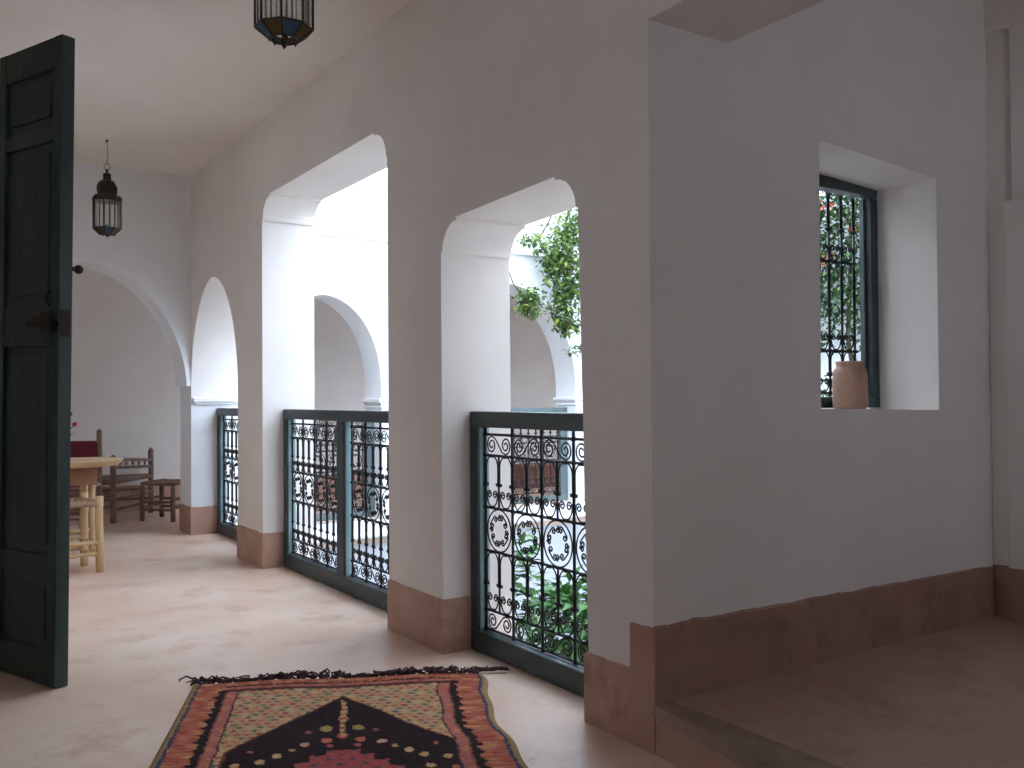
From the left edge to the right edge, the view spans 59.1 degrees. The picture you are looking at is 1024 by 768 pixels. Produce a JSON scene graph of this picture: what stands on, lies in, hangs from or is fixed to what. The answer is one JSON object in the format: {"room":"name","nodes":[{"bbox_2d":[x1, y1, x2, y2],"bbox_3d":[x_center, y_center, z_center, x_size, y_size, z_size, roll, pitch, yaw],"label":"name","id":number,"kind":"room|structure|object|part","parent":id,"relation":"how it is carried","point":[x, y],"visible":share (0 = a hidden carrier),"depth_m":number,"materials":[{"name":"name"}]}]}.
{"room":"traditional dwelling","nodes":[
{"label":"traditional dwelling","id":0,"kind":"room"},
{"bbox_2d":[0,0,410,176],"bbox_3d":[-1.523,-1.802,2.361,3.620,0.200,8.960,0,-1,-34],"label":"ceiling","id":1,"kind":"structure","parent":0,"point":[170,85],"depth_m":4.66,"materials":[{"name":"paint"}]},
{"bbox_2d":[92,140,121,236],"bbox_3d":[-2.714,-1.307,6.052,0.177,0.659,0.177,0,-1,-34],"label":"hanging lantern","id":2,"kind":"object","parent":1,"relation":"hanging from","point":[106,188],"visible":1,"depth_m":6.01,"materials":[{"name":"metal"}]},
{"bbox_3d":[-2.724,-1.023,5.986,0.067,0.038,0.035,-1,-1,11],"label":"coloured pane","id":3,"kind":"part","parent":2,"relation":"part of","materials":[{"name":"brown"}]},
{"bbox_3d":[-2.669,-1.136,5.981,0.071,0.190,0.009,0,-1,-34],"label":"post","id":4,"kind":"part","parent":2,"relation":"part of","materials":[{"name":"metal"}]},
{"bbox_3d":[-2.677,-1.023,5.995,0.067,0.038,0.035,0,-1,-34],"label":"coloured pane","id":5,"kind":"part","parent":2,"relation":"part of","materials":[{"name":"blue glass"}]},
{"bbox_3d":[-2.634,-1.135,6.032,0.009,0.190,0.072,-1,-1,11],"label":"post","id":6,"kind":"part","parent":2,"relation":"part of","materials":[{"name":"metal"}]},
{"bbox_3d":[-2.695,-1.133,6.129,0.072,0.190,0.009,-1,-1,12],"label":"post","id":7,"kind":"part","parent":2,"relation":"part of","materials":[{"name":"metal"}]},
{"bbox_3d":[-2.644,-1.134,6.093,0.009,0.190,0.072,0,-1,-34],"label":"post","id":8,"kind":"part","parent":2,"relation":"part of","materials":[{"name":"metal"}]},
{"bbox_2d":[254,0,313,48],"bbox_3d":[-0.794,-1.429,3.144,0.199,0.535,0.199,0,-1,-34],"label":"lantern","id":9,"kind":"object","parent":1,"relation":"hanging from","point":[270,27],"visible":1,"depth_m":3.11,"materials":[{"name":"metal"}]},
{"bbox_3d":[-0.872,-1.325,3.098,0.009,0.178,0.080,0,-1,-31],"label":"post","id":10,"kind":"part","parent":9,"relation":"part of","materials":[{"name":"metal"}]},
{"bbox_3d":[-0.818,-1.326,3.055,0.080,0.178,0.009,-1,-1,14],"label":"post","id":11,"kind":"part","parent":9,"relation":"part of","materials":[{"name":"metal"}]},
{"bbox_3d":[-0.852,-1.213,3.108,0.057,0.053,0.078,0,-1,-34],"label":"pane frame","id":12,"kind":"part","parent":9,"relation":"part of","materials":[{"name":"metal"}]},
{"bbox_3d":[-0.852,-1.218,3.106,0.047,0.040,0.075,0,-1,-34],"label":"coloured pane","id":13,"kind":"part","parent":9,"relation":"part of","materials":[{"name":"blue glass"}]},
{"bbox_3d":[-0.881,-1.324,3.166,0.009,0.178,0.079,-1,-1,13],"label":"post","id":14,"kind":"part","parent":9,"relation":"part of","materials":[{"name":"metal"}]},
{"bbox_3d":[-0.810,-1.214,3.076,0.078,0.053,0.054,-1,-1,14],"label":"pane frame","id":15,"kind":"part","parent":9,"relation":"part of","materials":[{"name":"metal"}]},
{"bbox_3d":[-0.809,-1.218,3.075,0.075,0.040,0.044,-1,-1,14],"label":"coloured pane","id":16,"kind":"part","parent":9,"relation":"part of","materials":[{"name":"brown"}]},
{"bbox_3d":[-0.748,-1.326,3.064,0.079,0.178,0.009,0,-1,-31],"label":"post","id":17,"kind":"part","parent":9,"relation":"part of","materials":[{"name":"metal"}]},
{"bbox_3d":[-0.839,-1.323,3.222,0.080,0.178,0.009,0,-1,-31],"label":"post","id":18,"kind":"part","parent":9,"relation":"part of","materials":[{"name":"metal"}]},
{"bbox_3d":[-0.759,-1.214,3.082,0.078,0.053,0.056,0,-1,-34],"label":"pane frame","id":19,"kind":"part","parent":9,"relation":"part of","materials":[{"name":"metal"}]},
{"bbox_3d":[-0.758,-1.219,3.082,0.075,0.040,0.047,0,-1,-34],"label":"coloured pane","id":20,"kind":"part","parent":9,"relation":"part of","materials":[{"name":"blue glass"}]},
{"bbox_3d":[-0.775,-1.212,3.206,0.078,0.053,0.054,-1,-1,14],"label":"pane frame","id":21,"kind":"part","parent":9,"relation":"part of","materials":[{"name":"metal"}]},
{"bbox_3d":[-0.707,-1.326,3.119,0.009,0.178,0.080,-1,-1,13],"label":"post","id":22,"kind":"part","parent":9,"relation":"part of","materials":[{"name":"metal"}]},
{"bbox_3d":[-0.726,-1.218,3.125,0.044,0.040,0.075,-1,-1,14],"label":"coloured pane","id":23,"kind":"part","parent":9,"relation":"part of","materials":[{"name":"brown"}]},
{"bbox_3d":[-0.728,-1.214,3.123,0.054,0.053,0.078,-1,-1,14],"label":"pane frame","id":24,"kind":"part","parent":9,"relation":"part of","materials":[{"name":"metal"}]},
{"bbox_3d":[-0.733,-1.213,3.174,0.057,0.053,0.078,0,-1,-34],"label":"pane frame","id":25,"kind":"part","parent":9,"relation":"part of","materials":[{"name":"metal"}]},
{"bbox_3d":[-0.770,-1.323,3.230,0.079,0.178,0.009,-1,-1,14],"label":"post","id":26,"kind":"part","parent":9,"relation":"part of","materials":[{"name":"metal"}]},
{"bbox_3d":[-0.715,-1.325,3.188,0.009,0.178,0.080,0,-1,-31],"label":"post","id":27,"kind":"part","parent":9,"relation":"part of","materials":[{"name":"metal"}]},
{"bbox_2d":[71,268,556,486],"bbox_3d":[-2.474,-0.185,9.459,9.040,2.800,0.240,0,-1,-34],"label":"wall","id":28,"kind":"structure","parent":0,"point":[123,381],"depth_m":8.64,"materials":[{"name":"paint"}]},
{"bbox_2d":[70,474,361,515],"bbox_3d":[-2.521,1.085,9.253,8.740,0.254,0.007,0,-1,-34],"label":"baseboard","id":29,"kind":"structure","parent":28,"relation":"attached to","point":[167,489],"depth_m":8.56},
{"bbox_2d":[73,162,586,652],"bbox_3d":[-0.918,1.295,8.290,7.740,6.180,0.340,0,-1,-34],"label":"wall","id":30,"kind":"structure","parent":0,"point":[150,256],"depth_m":7.63,"materials":[{"name":"white paint"}]},
{"bbox_2d":[179,503,216,534],"bbox_3d":[-2.471,1.070,7.260,0.308,0.221,0.354,0,-1,-34],"label":"baseboard","id":31,"kind":"structure","parent":30,"relation":"attached to","point":[192,520],"depth_m":7.10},
{"bbox_2d":[193,398,233,404],"bbox_3d":[-2.374,0.136,7.162,0.320,0.055,0.092,0,-1,-34],"label":"trim","id":32,"kind":"structure","parent":30,"relation":"attached to","point":[197,401],"depth_m":7.12,"materials":[{"name":"white paint"}]},
{"bbox_2d":[362,398,387,407],"bbox_3d":[-1.035,0.173,8.236,0.560,0.085,0.370,0,-1,-34],"label":"trim","id":33,"kind":"structure","parent":30,"relation":"attached to","point":[371,401],"depth_m":8.01,"materials":[{"name":"white paint"}]},
{"bbox_2d":[316,501,584,543],"bbox_3d":[-0.014,1.264,8.647,5.240,0.160,0.110,0,-1,-34],"label":"trim","id":34,"kind":"structure","parent":30,"relation":"attached to","point":[565,512],"depth_m":8.27,"materials":[{"name":"white paint"}]},
{"bbox_2d":[509,208,580,357],"bbox_3d":[0.334,-1.087,8.792,1.262,1.688,0.616,0,-1,-34],"label":"tree","id":35,"kind":"object","parent":30,"relation":"hanging from","point":[561,262],"visible":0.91,"depth_m":8.68,"materials":[{"name":"green plant"}]},
{"bbox_3d":[-0.146,-1.305,8.538,0.523,1.020,0.170,-1,-1,21],"label":"stem","id":36,"kind":"part","parent":35,"relation":"part of","materials":[{"name":"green plant"}]},
{"bbox_3d":[0.330,-1.574,8.814,0.216,0.480,0.658,-1,-1,14],"label":"stem","id":37,"kind":"part","parent":35,"relation":"part of","materials":[{"name":"green plant"}]},
{"bbox_3d":[0.510,-1.123,8.967,0.141,1.378,0.514,0,-1,-13],"label":"stem","id":38,"kind":"part","parent":35,"relation":"part of","materials":[{"name":"green plant"}]},
{"bbox_2d":[553,397,582,404],"bbox_3d":[0.762,0.178,9.434,0.560,0.085,0.370,0,-1,-34],"label":"trim","id":39,"kind":"structure","parent":30,"relation":"attached to","point":[556,399],"depth_m":9.23,"materials":[{"name":"white paint"}]},
{"bbox_2d":[583,441,584,500],"bbox_3d":[0.866,-0.033,9.279,0.320,2.440,0.060,0,-1,-34],"label":"trim","id":40,"kind":"structure","parent":30,"relation":"attached to","point":[583,441],"depth_m":9.18,"materials":[{"name":"white paint"}]},
{"bbox_2d":[314,230,858,258],"bbox_3d":[1.313,-1.314,6.676,5.250,0.035,4.930,0,-1,-34],"label":"trim","id":41,"kind":"structure","parent":30,"relation":"attached to","point":[320,233],"depth_m":7.86,"materials":[{"name":"white paint"}]},
{"bbox_2d":[0,487,676,767],"bbox_3d":[0.438,1.222,4.869,9.680,0.200,11.060,0,-1,-34],"label":"floor","id":42,"kind":"structure","parent":0,"point":[168,604],"depth_m":3.71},
{"bbox_2d":[70,429,101,537],"bbox_3d":[-3.515,0.771,7.062,0.508,0.827,0.452,0,-1,-15],"label":"chair","id":43,"kind":"object","parent":42,"relation":"on","point":[77,448],"visible":0.16,"depth_m":7.26,"materials":[{"name":"red fabric"}]},
{"bbox_3d":[-3.462,0.802,6.864,0.464,0.030,0.030,0,-1,-15],"label":"seat rail","id":44,"kind":"part","parent":43,"relation":"part of","materials":[{"name":"brown wood"}]},
{"bbox_3d":[-3.237,0.961,6.922,0.041,0.440,0.040,0,-1,-34],"label":"leg","id":45,"kind":"part","parent":43,"relation":"part of","materials":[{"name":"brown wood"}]},
{"bbox_3d":[-3.340,0.788,7.311,0.043,0.800,0.043,0,-1,-34],"label":"leg","id":46,"kind":"part","parent":43,"relation":"part of","materials":[{"name":"brown wood"}]},
{"bbox_2d":[69,492,103,572],"bbox_3d":[-2.743,0.924,5.558,0.351,0.466,0.353,0,-1,-43],"label":"stool","id":47,"kind":"object","parent":42,"relation":"on","point":[83,502],"visible":0.48,"depth_m":5.53,"materials":[{"name":"brown wood"}]},
{"bbox_3d":[-2.744,0.730,5.560,0.278,0.035,0.285,0,-1,-42],"label":"woven seat","id":48,"kind":"part","parent":47,"relation":"part of","materials":[{"name":"beige wicker"}]},
{"bbox_3d":[-2.644,0.734,5.449,0.299,0.036,0.035,0,-1,-43],"label":"seat rail","id":49,"kind":"part","parent":47,"relation":"part of","materials":[{"name":"beige wood"}]},
{"bbox_3d":[-2.731,0.926,5.768,0.050,0.465,0.047,0,-1,-34],"label":"leg","id":50,"kind":"part","parent":47,"relation":"part of","materials":[{"name":"brown wood"}]},
{"bbox_3d":[-2.535,0.922,5.550,0.052,0.465,0.048,0,-1,-34],"label":"leg","id":51,"kind":"part","parent":47,"relation":"part of","materials":[{"name":"brown wood"}]},
{"bbox_2d":[70,457,123,551],"bbox_3d":[-3.132,0.847,6.187,0.868,0.645,0.570,0,-1,-34],"label":"table","id":52,"kind":"object","parent":42,"relation":"on","point":[83,470],"visible":0.27,"depth_m":6.19,"materials":[{"name":"brown wood"}]},
{"bbox_3d":[-2.968,0.869,6.248,0.047,0.600,0.044,0,-1,-34],"label":"leg","id":53,"kind":"part","parent":52,"relation":"part of","materials":[{"name":"brown wood"}]},
{"bbox_3d":[-2.906,0.868,6.253,0.047,0.600,0.043,0,-1,-34],"label":"leg","id":54,"kind":"part","parent":52,"relation":"part of","materials":[{"name":"brown wood"}]},
{"bbox_2d":[70,447,153,522],"bbox_3d":[-3.623,0.895,8.062,0.471,0.615,0.893,0,-1,4],"label":"armchair","id":55,"kind":"object","parent":42,"relation":"on","point":[112,479],"visible":0.61,"depth_m":8.12,"materials":[{"name":"brown wood"}]},
{"bbox_3d":[-3.647,0.852,7.715,0.442,0.036,0.037,0,-1,-15],"label":"seat rail","id":56,"kind":"part","parent":55,"relation":"part of","materials":[{"name":"brown wood"}]},
{"bbox_3d":[-3.434,0.913,7.774,0.055,0.565,0.053,0,-1,-34],"label":"leg","id":57,"kind":"part","parent":55,"relation":"part of","materials":[{"name":"brown wood"}]},
{"bbox_3d":[-3.624,0.852,8.060,0.395,0.050,0.791,0,-1,4],"label":"woven seat","id":58,"kind":"part","parent":55,"relation":"part of","materials":[{"name":"brown wicker"}]},
{"bbox_3d":[-3.410,0.856,8.121,0.035,0.036,0.697,0,-1,4],"label":"seat rail","id":59,"kind":"part","parent":55,"relation":"part of","materials":[{"name":"brown wood"}]},
{"bbox_3d":[-3.411,0.744,8.123,0.028,0.069,0.699,0,-1,4],"label":"rail","id":60,"kind":"part","parent":55,"relation":"part of","materials":[{"name":"brown wood"}]},
{"bbox_3d":[-3.412,0.679,8.124,0.028,0.079,0.699,0,-1,4],"label":"rail","id":61,"kind":"part","parent":55,"relation":"part of","materials":[{"name":"brown wood"}]},
{"bbox_3d":[-3.387,0.918,8.469,0.052,0.575,0.049,0,-1,-34],"label":"leg","id":62,"kind":"part","parent":55,"relation":"part of","materials":[{"name":"brown wood"}]},
{"bbox_2d":[139,479,179,521],"bbox_3d":[-3.047,1.023,7.982,0.359,0.348,0.325,-1,-1,14],"label":"stool","id":63,"kind":"object","parent":42,"relation":"on","point":[161,483],"visible":0.83,"depth_m":7.87,"materials":[{"name":"brown wood"}]},
{"bbox_3d":[-3.229,1.038,7.886,0.046,0.316,0.044,0,-1,-34],"label":"leg","id":64,"kind":"part","parent":63,"relation":"part of","materials":[{"name":"brown wood"}]},
{"bbox_3d":[-3.080,0.870,7.849,0.314,0.033,0.033,-1,-1,15],"label":"seat rail","id":65,"kind":"part","parent":63,"relation":"part of","materials":[{"name":"brown wood"}]},
{"bbox_3d":[-3.164,1.042,8.156,0.045,0.315,0.045,0,-1,-34],"label":"leg","id":66,"kind":"part","parent":63,"relation":"part of","materials":[{"name":"brown wood"}]},
{"bbox_3d":[-3.048,0.865,7.984,0.296,0.033,0.262,-1,-1,14],"label":"woven seat","id":67,"kind":"part","parent":63,"relation":"part of","materials":[{"name":"brown wicker"}]},
{"bbox_3d":[-2.930,1.035,7.806,0.046,0.316,0.043,0,-1,-34],"label":"leg","id":68,"kind":"part","parent":63,"relation":"part of","materials":[{"name":"brown wood"}]},
{"bbox_2d":[217,408,237,540],"bbox_3d":[-1.979,0.674,6.668,0.062,0.987,1.200,0,-1,-34],"label":"railing","id":69,"kind":"object","parent":42,"relation":"on","point":[225,528],"visible":0.28,"depth_m":7.05,"materials":[{"name":"black metal"}]},
{"bbox_3d":[-2.297,0.669,7.144,0.060,0.842,0.055,0,-1,-34],"label":"post","id":70,"kind":"part","parent":69,"relation":"part of","materials":[{"name":"green paint"}]},
{"bbox_3d":[-1.976,1.123,6.661,0.062,0.087,1.200,0,-1,-34],"label":"rail","id":71,"kind":"part","parent":69,"relation":"part of","materials":[{"name":"green paint"}]},
{"bbox_3d":[-1.982,0.209,6.675,0.062,0.058,1.200,0,-1,-34],"label":"rail","id":72,"kind":"part","parent":69,"relation":"part of","materials":[{"name":"green paint"}]},
{"bbox_2d":[283,409,388,610],"bbox_3d":[-0.923,0.638,4.967,0.062,0.989,1.775,0,-1,-34],"label":"railing","id":73,"kind":"object","parent":42,"relation":"on","point":[342,578],"visible":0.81,"depth_m":4.95,"materials":[{"name":"black metal"}]},
{"bbox_3d":[-1.400,0.639,5.683,0.060,0.842,0.055,0,-1,-34],"label":"post","id":74,"kind":"part","parent":73,"relation":"part of","materials":[{"name":"green paint"}]},
{"bbox_3d":[-0.919,1.089,4.960,0.062,0.087,1.775,0,-1,-34],"label":"rail","id":75,"kind":"part","parent":73,"relation":"part of","materials":[{"name":"green paint"}]},
{"bbox_3d":[-0.926,0.174,4.974,0.062,0.060,1.775,0,-1,-34],"label":"rail","id":76,"kind":"part","parent":73,"relation":"part of","materials":[{"name":"green paint"}]},
{"bbox_3d":[-0.918,0.625,4.960,0.060,0.842,0.095,0,-1,-34],"label":"post","id":77,"kind":"part","parent":73,"relation":"part of","materials":[{"name":"green paint"}]},
{"bbox_2d":[149,665,527,767],"bbox_3d":[-0.513,1.072,2.487,1.229,0.035,1.911,0,-1,-7],"label":"rug","id":78,"kind":"object","parent":42,"relation":"on","point":[403,718],"visible":1,"depth_m":2.89,"materials":[{"name":"fabric"}]},
{"bbox_2d":[316,410,374,521],"bbox_3d":[-1.680,0.708,7.795,1.050,0.949,0.060,0,-1,-34],"label":"railing","id":79,"kind":"object","parent":42,"relation":"on","point":[369,424],"visible":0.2,"depth_m":8.01,"materials":[{"name":"black metal"}]},
{"bbox_3d":[-1.677,1.153,7.788,1.050,0.059,0.060,0,-1,-34],"label":"rail","id":80,"kind":"part","parent":79,"relation":"part of","materials":[{"name":"black metal"}]},
{"bbox_3d":[-1.278,0.702,8.062,0.085,0.845,0.058,0,-1,-34],"label":"post","id":81,"kind":"part","parent":79,"relation":"part of","materials":[{"name":"metal"}]},
{"bbox_2d":[470,411,588,697],"bbox_3d":[0.111,0.604,3.416,0.062,0.994,0.944,0,-1,-34],"label":"railing","id":82,"kind":"object","parent":42,"relation":"on","point":[566,673],"visible":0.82,"depth_m":3.51,"materials":[{"name":"black metal"}]},
{"bbox_3d":[-0.135,0.601,3.786,0.060,0.842,0.055,0,-1,-34],"label":"post","id":83,"kind":"part","parent":82,"relation":"part of","materials":[{"name":"green paint"}]},
{"bbox_3d":[0.108,0.140,3.423,0.062,0.065,0.944,0,-1,-34],"label":"rail","id":84,"kind":"part","parent":82,"relation":"part of","materials":[{"name":"green paint"}]},
{"bbox_3d":[0.115,1.058,3.409,0.062,0.087,0.944,0,-1,-34],"label":"rail","id":85,"kind":"part","parent":82,"relation":"part of","materials":[{"name":"green paint"}]},
{"bbox_2d":[514,462,555,488],"bbox_3d":[0.347,1.080,10.738,0.760,0.268,0.360,0,-1,-34],"label":"chest","id":86,"kind":"object","parent":42,"relation":"on","point":[532,465],"visible":0.23,"depth_m":10.51,"materials":[{"name":"brown wood"}]},
{"bbox_3d":[0.346,0.960,10.739,0.760,0.028,0.360,0,-1,-34],"label":"lid","id":87,"kind":"part","parent":86,"relation":"part of","materials":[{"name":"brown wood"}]},
{"bbox_3d":[0.299,1.091,10.504,0.300,0.180,0.015,0,-1,-34],"label":"panel","id":88,"kind":"part","parent":86,"relation":"part of","materials":[{"name":"brown wood"}]},
{"bbox_3d":[0.582,1.092,10.692,0.300,0.180,0.015,0,-1,-34],"label":"panel","id":89,"kind":"part","parent":86,"relation":"part of","materials":[{"name":"brown wood"}]},
{"bbox_2d":[511,407,567,503],"bbox_3d":[-0.132,0.712,8.826,1.650,0.949,0.060,0,-1,-34],"label":"railing","id":90,"kind":"object","parent":42,"relation":"on","point":[563,473],"visible":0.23,"depth_m":9.14,"materials":[{"name":"teal paint"}]},
{"bbox_3d":[-0.136,0.261,8.834,1.650,0.045,0.060,0,-1,-34],"label":"rail","id":91,"kind":"part","parent":90,"relation":"part of","materials":[{"name":"teal paint"}]},
{"bbox_3d":[-0.129,1.157,8.820,1.650,0.059,0.060,0,-1,-34],"label":"rail","id":92,"kind":"part","parent":90,"relation":"part of","materials":[{"name":"black metal"}]},
{"bbox_3d":[0.519,0.707,9.261,0.085,0.845,0.058,0,-1,-34],"label":"post","id":93,"kind":"part","parent":90,"relation":"part of","materials":[{"name":"teal paint"}]},
{"bbox_2d":[191,0,824,666],"bbox_3d":[0.088,-0.297,3.471,0.340,2.800,8.872,0,-1,-34],"label":"wall","id":94,"kind":"structure","parent":0,"point":[487,120],"depth_m":3.44,"materials":[{"name":"paint"}]},
{"bbox_2d":[232,399,237,407],"bbox_3d":[-2.220,0.164,7.445,0.290,0.085,0.370,0,-1,-34],"label":"trim","id":95,"kind":"structure","parent":94,"relation":"attached to","point":[235,402],"depth_m":7.24,"materials":[{"name":"white paint"}]},
{"bbox_2d":[237,524,282,568],"bbox_3d":[-1.639,1.041,5.856,0.132,0.223,0.522,0,-1,-34],"label":"baseboard","id":96,"kind":"object","parent":94,"relation":"attached to","point":[261,550],"visible":0.95,"depth_m":5.67,"materials":[{"name":"brown paint"}]},
{"bbox_2d":[387,579,469,653],"bbox_3d":[-0.373,1.000,3.956,0.132,0.228,0.515,0,-1,-34],"label":"baseboard","id":97,"kind":"object","parent":94,"relation":"attached to","point":[442,626],"visible":0.94,"depth_m":3.80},
{"bbox_2d":[584,652,630,742],"bbox_3d":[0.350,0.978,2.868,0.127,0.227,0.230,0,-1,-34],"label":"baseboard","id":98,"kind":"object","parent":94,"relation":"attached to","point":[606,682],"visible":0.9,"depth_m":2.83,"materials":[{"name":"brown paint"}]},
{"bbox_2d":[630,622,655,754],"bbox_3d":[0.403,0.903,2.706,0.038,0.371,0.105,0,-1,-34],"label":"baseboard","id":99,"kind":"structure","parent":94,"relation":"attached to","point":[642,638],"depth_m":2.69,"materials":[{"name":"brown paint"}]},
{"bbox_2d":[655,718,743,767],"bbox_3d":[1.427,0.994,1.109,0.125,0.125,3.700,0,-1,-34],"label":"trim","id":100,"kind":"structure","parent":94,"relation":"attached to","point":[676,748],"depth_m":2.53,"materials":[{"name":"brown paint"}]},
{"bbox_2d":[652,700,841,767],"bbox_3d":[1.428,0.929,1.111,0.164,0.047,3.700,0,-1,-34],"label":"step","id":101,"kind":"structure","parent":94,"relation":"attached to","point":[748,749],"depth_m":2.38,"materials":[{"name":"stone"}]},
{"bbox_2d":[819,196,860,408],"bbox_3d":[3.615,1.250,8.152,0.250,6.200,4.920,0,-1,-34],"label":"wall","id":102,"kind":"structure","parent":0,"point":[836,357],"depth_m":8.69,"materials":[{"name":"white paint"}]},
{"bbox_2d":[673,616,1023,767],"bbox_3d":[2.361,0.988,1.733,2.120,0.144,3.702,0,-1,-34],"label":"floor","id":103,"kind":"structure","parent":0,"point":[952,697],"depth_m":2.65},
{"bbox_2d":[727,0,993,611],"bbox_3d":[1.353,-0.606,3.521,1.820,3.400,0.340,0,-1,-34],"label":"wall","id":104,"kind":"structure","parent":0,"point":[888,97],"depth_m":3.27,"materials":[{"name":"paint"}]},
{"bbox_2d":[653,566,994,703],"bbox_3d":[1.192,0.831,3.173,1.852,0.232,0.012,0,-1,-34],"label":"baseboard","id":105,"kind":"structure","parent":104,"relation":"attached to","point":[696,655],"depth_m":3.03,"materials":[{"name":"brown paint"}]},
{"bbox_2d":[819,175,879,407],"bbox_3d":[1.197,-0.362,3.562,0.707,0.914,0.080,0,-1,-34],"label":"window","id":106,"kind":"structure","parent":104,"relation":"in","point":[868,240],"depth_m":3.71,"materials":[{"name":"green paint"}]},
{"bbox_3d":[1.200,-0.795,3.561,0.707,0.047,0.060,0,-1,-34],"label":"frame","id":107,"kind":"part","parent":106,"relation":"part of","materials":[{"name":"green paint"}]},
{"bbox_3d":[1.206,0.073,3.547,0.707,0.044,0.060,0,-1,-34],"label":"frame","id":108,"kind":"part","parent":106,"relation":"part of","materials":[{"name":"green paint"}]},
{"bbox_3d":[1.478,-0.356,3.737,0.045,0.815,0.058,0,-1,-34],"label":"frame","id":109,"kind":"part","parent":106,"relation":"part of","materials":[{"name":"green paint"}]},
{"bbox_2d":[832,361,867,408],"bbox_3d":[1.309,0.004,3.496,0.131,0.184,0.131,0,-1,-34],"label":"jar","id":110,"kind":"object","parent":104,"relation":"on","point":[849,378],"visible":1,"depth_m":3.44,"materials":[{"name":"ceramic"}]},
{"bbox_2d":[984,0,1023,569],"bbox_3d":[3.069,-0.709,2.305,0.315,3.256,3.610,0,-1,-34],"label":"wall","id":111,"kind":"structure","parent":0,"point":[1003,19],"depth_m":3.66,"materials":[{"name":"paint"}]},
{"bbox_2d":[993,564,1023,622],"bbox_3d":[2.933,0.813,2.237,0.034,0.211,3.500,0,-1,-34],"label":"baseboard","id":112,"kind":"structure","parent":111,"relation":"attached to","point":[1008,582],"depth_m":3.62,"materials":[{"name":"brown paint"}]},
{"bbox_3d":[1.293,4.391,6.456,6.080,0.100,5.860,0,-1,-34],"label":"floor","id":113,"kind":"structure","parent":0,"visible":0},
{"bbox_2d":[514,498,548,646],"bbox_3d":[-0.102,2.658,7.448,0.885,3.421,0.894,0,-1,-34],"label":"tree","id":114,"kind":"object","parent":113,"relation":"on","point":[520,586],"visible":0.07,"depth_m":7.40,"materials":[{"name":"green plant"}]},
{"bbox_2d":[522,564,588,663],"bbox_3d":[0.807,2.845,6.578,1.543,3.007,1.548,0,-1,-34],"label":"tree","id":115,"kind":"object","parent":113,"relation":"on","point":[566,590],"visible":0.09,"depth_m":6.42,"materials":[{"name":"green plant"}]},
{"bbox_2d":[819,192,860,396],"bbox_3d":[2.960,1.094,8.380,0.492,6.530,2.651,0,-1,-34],"label":"climbing vine","id":116,"kind":"object","parent":113,"relation":"on","point":[848,239],"visible":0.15,"depth_m":8.28,"materials":[{"name":"green plant"}]},
{"bbox_3d":[3.177,1.280,8.394,0.090,6.155,0.324,0,-1,-34],"label":"stem","id":117,"kind":"part","parent":116,"relation":"part of","materials":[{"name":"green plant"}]},
{"bbox_3d":[-3.028,-0.253,4.800,0.250,2.800,3.180,0,-1,-34],"label":"wall","id":118,"kind":"structure","parent":0,"visible":0},
{"bbox_2d":[0,34,82,688],"bbox_3d":[-1.821,-0.088,3.457,0.465,2.404,0.146,-1,-1,34],"label":"door","id":119,"kind":"structure","parent":118,"relation":"in","point":[37,82],"depth_m":3.40,"materials":[{"name":"wood"}]},
{"bbox_3d":[-1.833,1.049,3.430,0.341,0.128,0.049,-1,-1,34],"label":"cross rail","id":120,"kind":"part","parent":119,"relation":"part of","materials":[{"name":"wood"}]},
{"bbox_3d":[-1.832,0.677,3.435,0.341,0.083,0.048,-1,-1,34],"label":"cross rail","id":121,"kind":"part","parent":119,"relation":"part of","materials":[{"name":"wood"}]},
{"bbox_3d":[-1.833,0.852,3.433,0.342,0.273,0.026,-1,-1,34],"label":"panel","id":122,"kind":"part","parent":119,"relation":"part of","materials":[{"name":"green wood"}]},
{"bbox_3d":[-1.831,0.247,3.442,0.347,0.783,0.029,-1,-1,34],"label":"panel","id":123,"kind":"part","parent":119,"relation":"part of","materials":[{"name":"wood"}]},
{"bbox_3d":[-1.829,-0.223,3.449,0.341,0.163,0.049,-1,-1,34],"label":"cross rail","id":124,"kind":"part","parent":119,"relation":"part of","materials":[{"name":"wood"}]},
{"bbox_3d":[-1.826,-0.933,3.460,0.341,0.063,0.048,-1,-1,34],"label":"cross rail","id":125,"kind":"part","parent":119,"relation":"part of","materials":[{"name":"wood"}]},
{"bbox_3d":[-1.827,-0.603,3.455,0.345,0.603,0.028,-1,-1,34],"label":"panel","id":126,"kind":"part","parent":119,"relation":"part of","materials":[{"name":"wood"}]},
{"bbox_3d":[-1.825,-1.230,3.465,0.341,0.118,0.049,-1,-1,34],"label":"cross rail","id":127,"kind":"part","parent":119,"relation":"part of","materials":[{"name":"wood"}]},
{"bbox_3d":[-1.826,-1.068,3.462,0.342,0.213,0.025,-1,-1,34],"label":"panel","id":128,"kind":"part","parent":119,"relation":"part of","materials":[{"name":"wood"}]},
{"bbox_3d":[-1.745,-0.234,3.358,0.140,0.041,0.008,-1,-1,34],"label":"latch plate","id":129,"kind":"part","parent":119,"relation":"part of","materials":[{"name":"metal"}]},
{"bbox_3d":[-1.644,-0.224,3.326,0.005,0.100,0.035,-1,-1,34],"label":"strike plate","id":130,"kind":"part","parent":119,"relation":"part of","materials":[{"name":"metal"}]},
{"bbox_3d":[-1.641,-0.431,3.394,0.033,0.034,0.057,-1,-1,41],"label":"knob","id":131,"kind":"part","parent":119,"relation":"part of","materials":[{"name":"metal"}]}
]}

